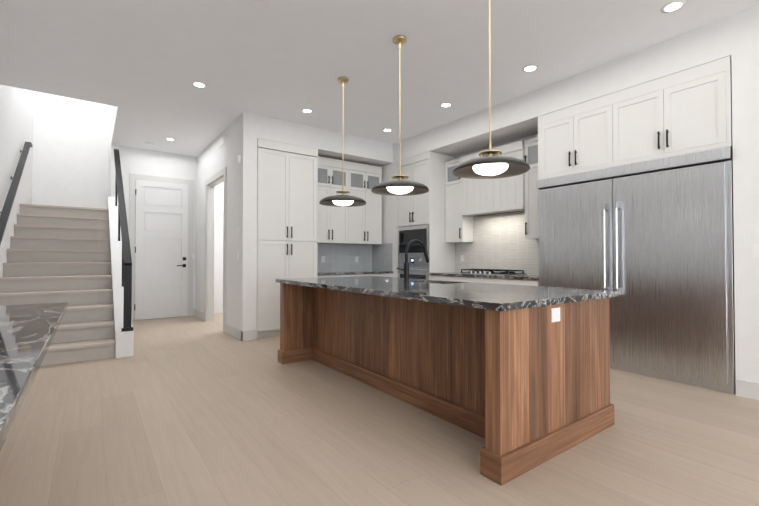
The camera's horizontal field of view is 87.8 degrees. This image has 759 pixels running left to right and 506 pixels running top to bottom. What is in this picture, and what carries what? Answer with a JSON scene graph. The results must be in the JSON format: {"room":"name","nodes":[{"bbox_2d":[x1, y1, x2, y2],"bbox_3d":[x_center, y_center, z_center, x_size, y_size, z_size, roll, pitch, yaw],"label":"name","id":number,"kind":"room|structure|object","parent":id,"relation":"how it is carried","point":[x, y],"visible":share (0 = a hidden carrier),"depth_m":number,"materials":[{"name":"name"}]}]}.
{"room":"kitchen","nodes":[
{"label":"kitchen","id":0,"kind":"room"},
{"bbox_2d":[108,197,133,357],"bbox_3d":[-3.975,0.099,6.003,0.180,2.313,3.220,1,-1,-36],"label":"wall","id":1,"kind":"structure","parent":0,"point":[124,343],"depth_m":5.41,"materials":[{"name":"paint"}]},
{"bbox_2d":[114,149,132,331],"bbox_3d":[-3.925,-0.486,5.985,0.120,2.876,3.121,1,-1,-36],"label":"handrail","id":2,"kind":"object","parent":1,"relation":"on","point":[126,266],"visible":1,"depth_m":5.09,"materials":[{"name":"black metal"}]},
{"bbox_2d":[0,313,758,505],"bbox_3d":[0.612,1.258,2.663,22.000,0.100,22.000,1,-1,-36],"label":"floor","id":3,"kind":"structure","parent":0,"point":[186,411],"depth_m":2.50,"materials":[{"name":"brown wood"}]},
{"bbox_2d":[0,302,67,450],"bbox_3d":[-1.658,0.760,1.369,0.790,0.860,2.980,1,-1,-36],"label":"countertop","id":4,"kind":"structure","parent":3,"relation":"on","point":[28,332],"depth_m":1.39,"materials":[{"name":"grey stone"}]},
{"bbox_2d":[0,204,114,365],"bbox_3d":[-4.916,0.235,6.144,1.164,2.046,4.472,1,-1,-36],"label":"stairs","id":5,"kind":"structure","parent":3,"relation":"on","point":[58,254],"depth_m":5.40,"materials":[{"name":"brown wood"}]},
{"bbox_2d":[257,138,317,337],"bbox_3d":[-1.565,-0.207,6.291,0.975,2.934,0.672,1,-1,-36],"label":"pantry cabinet","id":6,"kind":"object","parent":3,"relation":"on","point":[287,210],"visible":0.81,"depth_m":6.00,"materials":[{"name":"paint"}]},
{"bbox_2d":[317,275,344,277],"bbox_3d":[-0.972,0.817,6.732,0.510,0.898,0.636,1,-1,-36],"label":"base cabinet","id":7,"kind":"object","parent":3,"relation":"on","point":[318,276],"depth_m":6.48,"materials":[{"name":"paint"}]},
{"bbox_2d":[317,270,392,274],"bbox_3d":[-0.555,0.350,7.032,1.530,0.040,0.656,1,-1,-36],"label":"countertop","id":8,"kind":"structure","parent":7,"relation":"on","point":[349,272],"depth_m":6.85,"materials":[{"name":"black stone"}]},
{"bbox_2d":[345,274,372,276],"bbox_3d":[-0.561,0.821,7.033,0.510,0.898,0.636,1,-1,-36],"label":"base cabinet","id":9,"kind":"object","parent":3,"relation":"on","point":[354,274],"depth_m":6.82,"materials":[{"name":"paint"}]},
{"bbox_2d":[373,273,392,276],"bbox_3d":[-0.149,0.826,7.334,0.510,0.898,0.636,1,-1,-36],"label":"base cabinet","id":10,"kind":"object","parent":3,"relation":"on","point":[382,275],"depth_m":7.12,"materials":[{"name":"paint"}]},
{"bbox_2d":[397,151,455,279],"bbox_3d":[0.789,-0.198,6.961,0.668,2.934,0.854,1,-1,-36],"label":"tall cabinet","id":11,"kind":"object","parent":3,"relation":"on","point":[420,217],"visible":0.69,"depth_m":6.65,"materials":[{"name":"paint"}]},
{"bbox_2d":[430,275,449,280],"bbox_3d":[1.198,0.813,6.440,0.606,0.898,0.435,1,-1,-36],"label":"base cabinet","id":12,"kind":"object","parent":3,"relation":"on","point":[433,277],"depth_m":6.26,"materials":[{"name":"paint"}]},
{"bbox_2d":[278,283,614,485],"bbox_3d":[0.253,0.773,3.634,1.280,0.898,3.020,1,-1,-36],"label":"kitchen island","id":13,"kind":"object","parent":3,"relation":"on","point":[517,377],"depth_m":2.69,"materials":[{"name":"brown wood"}]},
{"bbox_2d":[276,277,587,310],"bbox_3d":[0.072,0.300,3.508,0.870,0.040,3.060,1,-1,-36],"label":"island countertop","id":14,"kind":"structure","parent":13,"relation":"on","point":[482,298],"depth_m":2.68,"materials":[{"name":"black stone"}]},
{"bbox_2d":[450,276,501,283],"bbox_3d":[1.624,0.805,5.857,0.606,0.898,1.010,1,-1,-36],"label":"base cabinet","id":15,"kind":"object","parent":3,"relation":"on","point":[496,281],"depth_m":5.67,"materials":[{"name":"paint"}]},
{"bbox_2d":[502,279,538,285],"bbox_3d":[2.065,0.796,5.254,0.606,0.898,0.485,1,-1,-36],"label":"base cabinet","id":16,"kind":"object","parent":3,"relation":"on","point":[504,281],"depth_m":5.07,"materials":[{"name":"paint"}]},
{"bbox_2d":[429,272,538,279],"bbox_3d":[1.631,0.333,5.838,0.626,0.040,1.930,1,-1,-36],"label":"countertop","id":17,"kind":"structure","parent":16,"relation":"on","point":[526,277],"depth_m":5.43,"materials":[{"name":"black stone"}]},
{"bbox_2d":[456,269,526,274],"bbox_3d":[1.641,0.280,5.877,0.520,0.065,0.910,1,-1,-36],"label":"cooktop","id":18,"kind":"object","parent":17,"relation":"in","point":[482,271],"visible":1,"depth_m":5.69,"materials":[{"name":"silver metal"}]},
{"bbox_2d":[537,147,735,394],"bbox_3d":[2.713,0.163,4.294,0.704,2.136,1.830,1,-1,-36],"label":"refrigerator","id":19,"kind":"object","parent":3,"relation":"on","point":[651,242],"visible":0.73,"depth_m":3.85,"materials":[{"name":"silver metal"}]},
{"bbox_2d":[0,6,758,382],"bbox_3d":[1.407,-1.761,4.837,10.200,6.000,14.500,1,-1,-36],"label":"wall","id":20,"kind":"structure","parent":0,"point":[70,162],"depth_m":5.87,"materials":[{"name":"paint"}]},
{"bbox_2d":[0,197,19,277],"bbox_3d":[-4.899,0.160,5.134,0.002,2.166,2.870,1,-1,-36],"label":"trim","id":21,"kind":"structure","parent":20,"relation":"attached to","point":[3,258],"depth_m":5.47,"materials":[{"name":"paint"}]},
{"bbox_2d":[0,142,32,244],"bbox_3d":[-4.897,-0.870,5.243,0.112,1.937,3.380,1,-1,-36],"label":"handrail","id":22,"kind":"object","parent":20,"relation":"attached to","point":[9,201],"visible":1,"depth_m":5.24,"materials":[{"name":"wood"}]},
{"bbox_2d":[134,179,187,319],"bbox_3d":[-4.258,-0.063,7.741,0.921,2.667,0.080,1,-1,-36],"label":"hall door","id":23,"kind":"structure","parent":20,"relation":"in","point":[161,249],"depth_m":7.74,"materials":[{"name":"paint"}]},
{"bbox_2d":[129,173,193,320],"bbox_3d":[-4.274,-0.109,7.770,1.120,2.780,0.020,1,-1,-36],"label":"door frame","id":24,"kind":"structure","parent":20,"relation":"attached to","point":[132,177],"depth_m":7.83,"materials":[{"name":"paint"}]},
{"bbox_2d":[193,309,203,319],"bbox_3d":[-3.537,1.211,7.757,0.035,0.140,0.880,1,-1,-36],"label":"baseboard","id":25,"kind":"structure","parent":20,"relation":"attached to","point":[198,313],"depth_m":7.83,"materials":[{"name":"paint"}]},
{"bbox_2d":[204,167,226,331],"bbox_3d":[-2.826,-0.051,6.920,0.145,2.640,1.400,1,-1,-36],"label":"door frame","id":26,"kind":"structure","parent":20,"relation":"attached to","point":[216,179],"depth_m":7.37,"materials":[{"name":"paint"}]},
{"bbox_2d":[218,134,224,148],"bbox_3d":[-2.656,-1.866,6.612,0.014,0.160,0.400,1,-1,-36],"label":"air vent","id":27,"kind":"object","parent":20,"relation":"in","point":[221,140],"visible":1,"depth_m":6.57,"materials":[{"name":"white plastic"}]},
{"bbox_2d":[225,323,243,340],"bbox_3d":[-2.221,1.185,5.972,0.016,0.140,0.916,1,-1,-36],"label":"baseboard","id":28,"kind":"structure","parent":20,"relation":"attached to","point":[229,329],"depth_m":5.87,"materials":[{"name":"paint"}]},
{"bbox_2d":[318,156,381,244],"bbox_3d":[-0.652,-0.893,7.132,1.470,1.450,0.408,1,-1,-36],"label":"upper cabinet","id":29,"kind":"object","parent":20,"relation":"attached to","point":[360,225],"visible":0.77,"depth_m":7.02,"materials":[{"name":"paint"}]},
{"bbox_2d":[317,243,392,270],"bbox_3d":[-0.566,0.075,7.054,1.533,0.508,0.646,1,-1,-36],"label":"tile backsplash","id":30,"kind":"structure","parent":20,"relation":"attached to","point":[341,257],"depth_m":7.41,"materials":[{"name":"white tile"}]},
{"bbox_2d":[445,158,472,242],"bbox_3d":[1.312,-0.856,6.574,0.293,1.360,0.387,1,-1,-36],"label":"upper cabinet","id":31,"kind":"object","parent":20,"relation":"attached to","point":[458,228],"visible":0.81,"depth_m":6.50,"materials":[{"name":"paint"}]},
{"bbox_2d":[461,140,524,216],"bbox_3d":[1.754,-1.068,5.964,0.302,0.954,1.117,1,-1,-36],"label":"range hood","id":32,"kind":"object","parent":20,"relation":"attached to","point":[487,197],"visible":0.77,"depth_m":5.79,"materials":[{"name":"paint"}]},
{"bbox_2d":[456,212,538,274],"bbox_3d":[1.891,-0.165,6.035,0.013,0.958,1.930,1,-1,-36],"label":"tile backsplash","id":33,"kind":"structure","parent":20,"relation":"attached to","point":[500,241],"depth_m":6.07,"materials":[{"name":"white tile"}]},
{"bbox_2d":[524,137,538,239],"bbox_3d":[2.212,-0.874,5.343,0.293,1.360,0.412,1,-1,-36],"label":"upper cabinet","id":34,"kind":"object","parent":20,"relation":"attached to","point":[531,189],"visible":0.4,"depth_m":5.36,"materials":[{"name":"paint"}]},
{"bbox_2d":[538,56,732,179],"bbox_3d":[2.738,-1.308,4.333,0.642,0.789,1.830,1,-1,-36],"label":"upper cabinet","id":35,"kind":"object","parent":20,"relation":"attached to","point":[687,111],"visible":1,"depth_m":3.97,"materials":[{"name":"paint"}]},
{"bbox_2d":[0,0,758,156],"bbox_3d":[1.791,-2.148,4.318,10.200,0.200,13.200,1,-1,-36],"label":"ceiling","id":36,"kind":"structure","parent":0,"point":[141,65],"depth_m":4.08,"materials":[{"name":"paint"}]},
{"bbox_2d":[191,82,206,87],"bbox_3d":[-2.186,-2.039,4.790,0.176,0.004,0.176,1,-1,-36],"label":"recessed light","id":37,"kind":"object","parent":36,"relation":"in","point":[199,84],"visible":1,"depth_m":4.78,"materials":[{"name":"white plastic"}]},
{"bbox_2d":[301,109,312,112],"bbox_3d":[-1.032,-2.027,5.634,0.176,0.004,0.176,1,-1,-36],"label":"recessed light","id":38,"kind":"object","parent":36,"relation":"in","point":[307,110],"visible":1,"depth_m":5.62,"materials":[{"name":"white plastic"}]},
{"bbox_2d":[319,77,365,206],"bbox_3d":[-0.427,-1.298,4.628,0.550,1.491,0.550,1,-1,-36],"label":"pendant light","id":39,"kind":"object","parent":36,"relation":"hanging from","point":[342,200],"visible":1,"depth_m":4.59,"materials":[{"name":"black metal"}]},
{"bbox_2d":[382,128,392,131],"bbox_3d":[0.131,-2.015,6.484,0.176,0.004,0.176,1,-1,-36],"label":"recessed light","id":40,"kind":"object","parent":36,"relation":"in","point":[387,130],"visible":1,"depth_m":6.49,"materials":[{"name":"white plastic"}]},
{"bbox_2d":[371,35,428,195],"bbox_3d":[0.196,-1.310,3.777,0.550,1.491,0.550,1,-1,-36],"label":"pendant light","id":41,"kind":"object","parent":36,"relation":"hanging from","point":[402,187],"visible":1,"depth_m":3.76,"materials":[{"name":"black metal"}]},
{"bbox_2d":[439,102,451,107],"bbox_3d":[0.910,-2.030,5.419,0.176,0.004,0.176,1,-1,-36],"label":"recessed light","id":42,"kind":"object","parent":36,"relation":"in","point":[446,104],"visible":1,"depth_m":5.40,"materials":[{"name":"white plastic"}]},
{"bbox_2d":[452,0,529,178],"bbox_3d":[0.818,-1.322,2.925,0.550,1.491,0.550,1,-1,-36],"label":"pendant light","id":43,"kind":"object","parent":36,"relation":"hanging from","point":[489,164],"visible":1,"depth_m":2.91,"materials":[{"name":"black metal"}]},
{"bbox_2d":[522,65,538,71],"bbox_3d":[1.672,-2.045,4.378,0.176,0.004,0.176,1,-1,-36],"label":"recessed light","id":44,"kind":"object","parent":36,"relation":"in","point":[529,68],"visible":1,"depth_m":4.37,"materials":[{"name":"white plastic"}]},
{"bbox_2d":[660,0,685,12],"bbox_3d":[2.457,-2.060,3.304,0.176,0.004,0.176,1,-1,-36],"label":"recessed light","id":45,"kind":"object","parent":36,"relation":"in","point":[673,6],"visible":1,"depth_m":3.29,"materials":[{"name":"white plastic"}]}
]}

